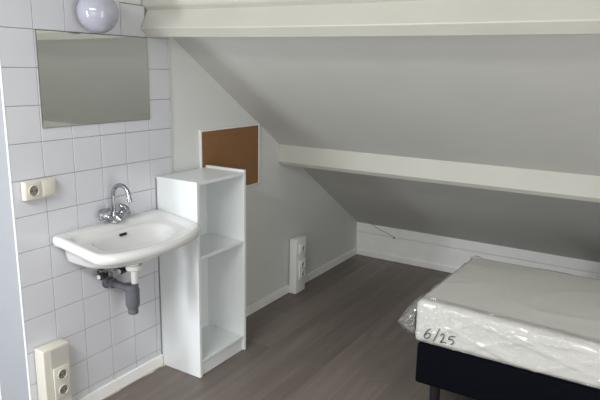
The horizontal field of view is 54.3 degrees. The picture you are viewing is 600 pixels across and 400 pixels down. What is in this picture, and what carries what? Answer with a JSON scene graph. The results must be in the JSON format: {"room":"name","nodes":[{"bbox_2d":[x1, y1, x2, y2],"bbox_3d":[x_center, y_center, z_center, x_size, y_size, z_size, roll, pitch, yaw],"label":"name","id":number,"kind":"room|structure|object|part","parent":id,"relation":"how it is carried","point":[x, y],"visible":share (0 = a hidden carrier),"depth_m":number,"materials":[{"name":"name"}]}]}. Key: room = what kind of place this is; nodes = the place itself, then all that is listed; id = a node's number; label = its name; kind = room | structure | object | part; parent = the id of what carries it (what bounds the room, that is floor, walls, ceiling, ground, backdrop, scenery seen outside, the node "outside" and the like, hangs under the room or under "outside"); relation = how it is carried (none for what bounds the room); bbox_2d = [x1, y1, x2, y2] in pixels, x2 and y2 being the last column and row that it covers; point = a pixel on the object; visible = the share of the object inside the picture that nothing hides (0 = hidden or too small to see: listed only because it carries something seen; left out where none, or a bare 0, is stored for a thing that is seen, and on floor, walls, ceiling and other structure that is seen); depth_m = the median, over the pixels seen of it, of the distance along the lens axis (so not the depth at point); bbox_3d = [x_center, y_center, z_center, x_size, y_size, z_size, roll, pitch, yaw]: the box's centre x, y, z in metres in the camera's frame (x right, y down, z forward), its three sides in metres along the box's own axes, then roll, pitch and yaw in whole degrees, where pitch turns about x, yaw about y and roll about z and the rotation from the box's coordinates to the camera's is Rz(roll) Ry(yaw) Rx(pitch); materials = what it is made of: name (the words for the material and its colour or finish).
{"room":"attic bedroom","nodes":[
{"label":"attic bedroom","id":0,"kind":"room"},
{"bbox_2d":[0,85,28,399],"bbox_3d":[-1.254,-0.045,2.404,0.217,2.214,0.003,9,15,31],"label":"wall","id":1,"kind":"structure","parent":0,"point":[13,370],"depth_m":2.49,"materials":[{"name":"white paint"}]},
{"bbox_2d":[0,59,30,399],"bbox_3d":[-1.158,-0.025,2.347,0.010,2.204,0.004,9,15,31],"label":"trim","id":2,"kind":"structure","parent":1,"relation":"attached to","point":[1,81],"depth_m":2.38,"materials":[{"name":"white paint"}]},
{"bbox_2d":[0,0,172,399],"bbox_3d":[-0.921,0.041,2.761,0.008,1.890,0.908,9,15,31],"label":"tiled wall","id":3,"kind":"structure","parent":0,"point":[17,45],"depth_m":2.65,"materials":[{"name":"white tile"}]},
{"bbox_2d":[20,177,55,200],"bbox_3d":[-1.081,-0.046,2.425,0.037,0.080,0.146,9,15,31],"label":"wall socket","id":4,"kind":"object","parent":3,"relation":"attached to","point":[40,188],"visible":1,"depth_m":2.40,"materials":[{"name":"beige plastic"}]},
{"bbox_2d":[41,179,55,197],"bbox_3d":[-1.053,-0.050,2.448,0.002,0.071,0.068,9,15,31],"label":"switch plate","id":5,"kind":"object","parent":4,"relation":"attached to","point":[48,186],"depth_m":2.44,"materials":[{"name":"beige plastic"}]},
{"bbox_2d":[43,181,54,195],"bbox_3d":[-1.050,-0.050,2.446,0.005,0.056,0.054,9,15,31],"label":"rocker switch","id":6,"kind":"object","parent":4,"relation":"attached to","point":[48,186],"depth_m":2.44,"materials":[{"name":"beige plastic"}]},
{"bbox_2d":[35,29,149,127],"bbox_3d":[-0.904,-0.542,2.626,0.005,0.394,0.598,9,15,31],"label":"wall mirror","id":7,"kind":"object","parent":3,"relation":"attached to","point":[85,78],"visible":1,"depth_m":2.59,"materials":[{"name":"grey mirror"}]},
{"bbox_2d":[75,0,118,33],"bbox_3d":[-0.856,-0.795,2.479,0.168,0.172,0.173,9,15,31],"label":"wall lamp","id":8,"kind":"object","parent":3,"relation":"attached to","point":[96,16],"visible":1,"depth_m":2.42,"materials":[{"name":"grey glass"}]},
{"bbox_2d":[97,269,112,279],"bbox_3d":[-0.926,0.323,2.742,0.075,0.093,0.089,9,15,31],"label":"angle valve","id":9,"kind":"object","parent":3,"relation":"attached to","point":[102,273],"visible":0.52,"depth_m":2.74,"materials":[{"name":"silver metal"}]},
{"bbox_3d":[-0.916,0.352,2.724,0.033,0.033,0.050,9,15,31],"label":"knob","id":10,"kind":"part","parent":9,"relation":"part of","materials":[{"name":"black plastic"}]},
{"bbox_2d":[78,354,164,399],"bbox_3d":[-0.964,0.948,2.901,0.012,0.063,0.778,9,15,31],"label":"baseboard","id":11,"kind":"structure","parent":3,"relation":"attached to","point":[109,388],"depth_m":3.00,"materials":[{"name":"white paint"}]},
{"bbox_2d":[117,267,126,273],"bbox_3d":[-0.864,0.307,2.841,0.075,0.097,0.084,9,15,31],"label":"angle valve","id":12,"kind":"object","parent":3,"relation":"attached to","point":[122,270],"visible":0.28,"depth_m":2.81,"materials":[{"name":"silver metal"}]},
{"bbox_2d":[52,209,200,268],"bbox_3d":[-0.752,0.209,2.700,0.384,0.174,0.636,9,15,31],"label":"washbasin","id":13,"kind":"object","parent":3,"relation":"attached to","point":[141,237],"visible":1,"depth_m":2.67,"materials":[{"name":"white ceramic"}]},
{"bbox_2d":[98,183,131,222],"bbox_3d":[-0.836,0.015,2.719,0.149,0.193,0.176,9,15,31],"label":"mixer tap","id":14,"kind":"object","parent":13,"relation":"on","point":[114,216],"visible":1,"depth_m":2.73,"materials":[{"name":"silver metal"}]},
{"bbox_3d":[-0.901,0.066,2.699,0.057,0.059,0.056,-3,13,-16],"label":"handle","id":15,"kind":"part","parent":14,"relation":"part of","materials":[{"name":"silver metal"}]},
{"bbox_3d":[-0.827,-0.008,2.709,0.131,0.143,0.023,9,15,31],"label":"spout","id":16,"kind":"part","parent":14,"relation":"part of","materials":[{"name":"silver metal"}]},
{"bbox_3d":[-0.837,0.045,2.799,0.057,0.060,0.057,6,13,19],"label":"handle","id":17,"kind":"part","parent":14,"relation":"part of","materials":[{"name":"silver metal"}]},
{"bbox_2d":[155,178,161,353],"bbox_3d":[-0.752,0.398,3.121,0.004,1.046,0.004,9,15,31],"label":"trim","id":18,"kind":"structure","parent":3,"relation":"attached to","point":[155,178],"depth_m":3.14,"materials":[{"name":"grey tile"}]},
{"bbox_2d":[142,0,423,9],"bbox_3d":[0.840,-0.803,1.841,3.698,0.301,0.065,9,15,31],"label":"trim","id":19,"kind":"structure","parent":3,"relation":"attached to","point":[148,4],"depth_m":2.52,"materials":[{"name":"beige paint"}]},
{"bbox_2d":[141,0,599,36],"bbox_3d":[0.838,-0.619,1.891,3.704,0.163,0.108,9,15,31],"label":"ceiling beam","id":20,"kind":"structure","parent":3,"relation":"attached to","point":[426,17],"depth_m":2.16,"materials":[{"name":"white paint"}]},
{"bbox_2d":[0,0,356,393],"bbox_3d":[-0.382,-0.342,3.775,0.222,2.224,3.300,9,15,31],"label":"wall","id":21,"kind":"structure","parent":0,"point":[287,202],"depth_m":3.90,"materials":[{"name":"white paint"}]},
{"bbox_2d":[102,263,142,314],"bbox_3d":[-0.837,0.406,2.786,0.202,0.250,0.095,9,15,31],"label":"trap","id":22,"kind":"object","parent":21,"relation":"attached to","point":[131,289],"visible":0.9,"depth_m":2.74,"materials":[{"name":"grey plastic"}]},
{"bbox_3d":[-0.860,0.406,2.788,0.129,0.052,0.053,9,15,31],"label":"waste arm","id":23,"kind":"part","parent":22,"relation":"part of","materials":[{"name":"grey plastic"}]},
{"bbox_2d":[125,282,139,309],"bbox_3d":[-0.789,0.452,2.755,0.067,0.118,0.067,9,15,31],"label":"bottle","id":24,"kind":"object","parent":22,"relation":"on","point":[132,291],"depth_m":2.73,"materials":[{"name":"grey plastic"}]},
{"bbox_2d":[199,123,259,186],"bbox_3d":[-0.413,-0.249,3.525,0.014,0.386,0.562,9,15,31],"label":"corkboard","id":25,"kind":"object","parent":21,"relation":"attached to","point":[238,147],"visible":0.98,"depth_m":3.53,"materials":[{"name":"brown"}]},
{"bbox_2d":[246,247,356,316],"bbox_3d":[-0.023,0.631,4.404,0.012,0.062,2.000,9,15,31],"label":"baseboard","id":26,"kind":"structure","parent":21,"relation":"attached to","point":[261,303],"depth_m":4.49,"materials":[{"name":"white paint"}]},
{"bbox_2d":[278,144,599,202],"bbox_3d":[1.479,-0.087,3.098,3.706,0.151,0.196,9,15,31],"label":"beam","id":27,"kind":"structure","parent":21,"relation":"attached to","point":[508,179],"depth_m":3.36,"materials":[{"name":"beige paint"}]},
{"bbox_2d":[103,254,474,399],"bbox_3d":[-0.167,1.176,2.342,5.400,0.100,6.007,9,15,31],"label":"floor","id":28,"kind":"structure","parent":0,"point":[340,337],"depth_m":3.44,"materials":[{"name":"grey laminate"}]},
{"bbox_2d":[34,338,72,399],"bbox_3d":[-1.086,0.836,2.601,0.081,0.412,0.130,9,15,31],"label":"column","id":29,"kind":"structure","parent":28,"relation":"on","point":[52,359],"depth_m":2.55,"materials":[{"name":"beige plastic"}]},
{"bbox_3d":[-1.053,0.803,2.588,0.012,0.150,0.080,9,15,31],"label":"socket plate","id":30,"kind":"part","parent":29,"relation":"part of","materials":[{"name":"beige plastic"}]},
{"bbox_2d":[58,368,67,379],"bbox_3d":[-1.046,0.767,2.576,0.005,0.049,0.049,9,15,31],"label":"socket","id":31,"kind":"object","parent":29,"relation":"attached to","point":[62,372],"depth_m":2.58,"materials":[{"name":"beige plastic"}]},
{"bbox_2d":[59,384,68,394],"bbox_3d":[-1.047,0.841,2.592,0.005,0.049,0.049,9,15,31],"label":"socket","id":32,"kind":"object","parent":29,"relation":"attached to","point":[63,388],"depth_m":2.59,"materials":[{"name":"grey plastic"}]},
{"bbox_2d":[156,165,245,377],"bbox_3d":[-0.528,0.372,3.218,0.273,1.066,0.400,9,15,31],"label":"shelf unit","id":33,"kind":"object","parent":28,"relation":"on","point":[203,280],"visible":0.98,"depth_m":3.20,"materials":[{"name":"white laminate"}]},
{"bbox_3d":[-0.629,0.411,3.060,0.273,1.056,0.018,9,15,31],"label":"panel","id":34,"kind":"part","parent":33,"relation":"part of","materials":[{"name":"white plastic"}]},
{"bbox_3d":[-0.518,-0.129,3.105,0.272,0.016,0.364,9,15,31],"label":"panel","id":35,"kind":"part","parent":33,"relation":"part of","materials":[{"name":"white plastic"}]},
{"bbox_3d":[-0.640,0.325,3.279,0.005,0.950,0.364,9,15,31],"label":"panel","id":36,"kind":"part","parent":33,"relation":"part of","materials":[{"name":"white plastic"}]},
{"bbox_3d":[-0.524,0.250,3.190,0.262,0.016,0.364,9,15,31],"label":"shelf","id":37,"kind":"part","parent":33,"relation":"part of","materials":[{"name":"white plastic"}]},
{"bbox_3d":[-0.535,0.810,3.316,0.262,0.016,0.364,9,15,31],"label":"shelf","id":38,"kind":"part","parent":33,"relation":"part of","materials":[{"name":"white plastic"}]},
{"bbox_3d":[-0.427,0.338,3.377,0.273,1.066,0.018,9,15,31],"label":"panel","id":39,"kind":"part","parent":33,"relation":"part of","materials":[{"name":"white plastic"}]},
{"bbox_2d":[289,235,305,293],"bbox_3d":[-0.012,0.475,4.293,0.078,0.414,0.130,9,15,31],"label":"column","id":40,"kind":"structure","parent":28,"relation":"on","point":[298,243],"depth_m":4.26,"materials":[{"name":"white plastic"}]},
{"bbox_3d":[0.015,0.505,4.290,0.012,0.144,0.080,9,15,31],"label":"socket plate","id":41,"kind":"part","parent":40,"relation":"part of","materials":[{"name":"white plastic"}]},
{"bbox_3d":[0.018,0.350,4.255,0.012,0.078,0.080,9,15,31],"label":"socket plate","id":42,"kind":"part","parent":40,"relation":"part of","materials":[{"name":"white plastic"}]},
{"bbox_2d":[415,341,599,399],"bbox_3d":[1.607,0.910,2.604,2.002,0.370,0.805,9,15,31],"label":"bed base","id":43,"kind":"object","parent":28,"relation":"on","point":[474,377],"visible":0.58,"depth_m":2.59,"materials":[{"name":"black fabric"}]},
{"bbox_3d":[0.646,0.949,2.809,0.051,0.167,0.051,9,15,31],"label":"leg","id":44,"kind":"part","parent":43,"relation":"part of","materials":[{"name":"black"}]},
{"bbox_2d":[397,256,599,388],"bbox_3d":[1.572,0.609,2.558,2.123,0.232,0.843,9,15,31],"label":"mattress","id":45,"kind":"object","parent":43,"relation":"on","point":[543,321],"visible":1,"depth_m":2.62,"materials":[{"name":"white plastic"}]},
{"bbox_2d":[172,34,599,262],"bbox_3d":[0.773,-0.255,3.538,5.400,1.771,2.548,9,15,31],"label":"ceiling","id":46,"kind":"structure","parent":0,"point":[532,102],"depth_m":2.97,"materials":[{"name":"white paint"}]},
{"bbox_2d":[356,231,599,279],"bbox_3d":[2.109,0.614,4.329,3.708,0.210,0.107,9,15,31],"label":"wall","id":47,"kind":"structure","parent":0,"point":[404,248],"depth_m":4.87,"materials":[{"name":"white paint"}]},
{"bbox_2d":[357,249,458,272],"bbox_3d":[2.076,0.704,4.297,3.708,0.048,0.012,9,15,31],"label":"baseboard","id":48,"kind":"structure","parent":47,"relation":"attached to","point":[359,251],"depth_m":4.98,"materials":[{"name":"white paint"}]},
{"bbox_2d":[357,222,599,272],"bbox_3d":[2.109,0.452,4.287,3.708,0.116,0.105,9,15,31],"label":"trim","id":49,"kind":"structure","parent":47,"relation":"attached to","point":[538,257],"depth_m":4.62,"materials":[{"name":"white paint"}]}
]}

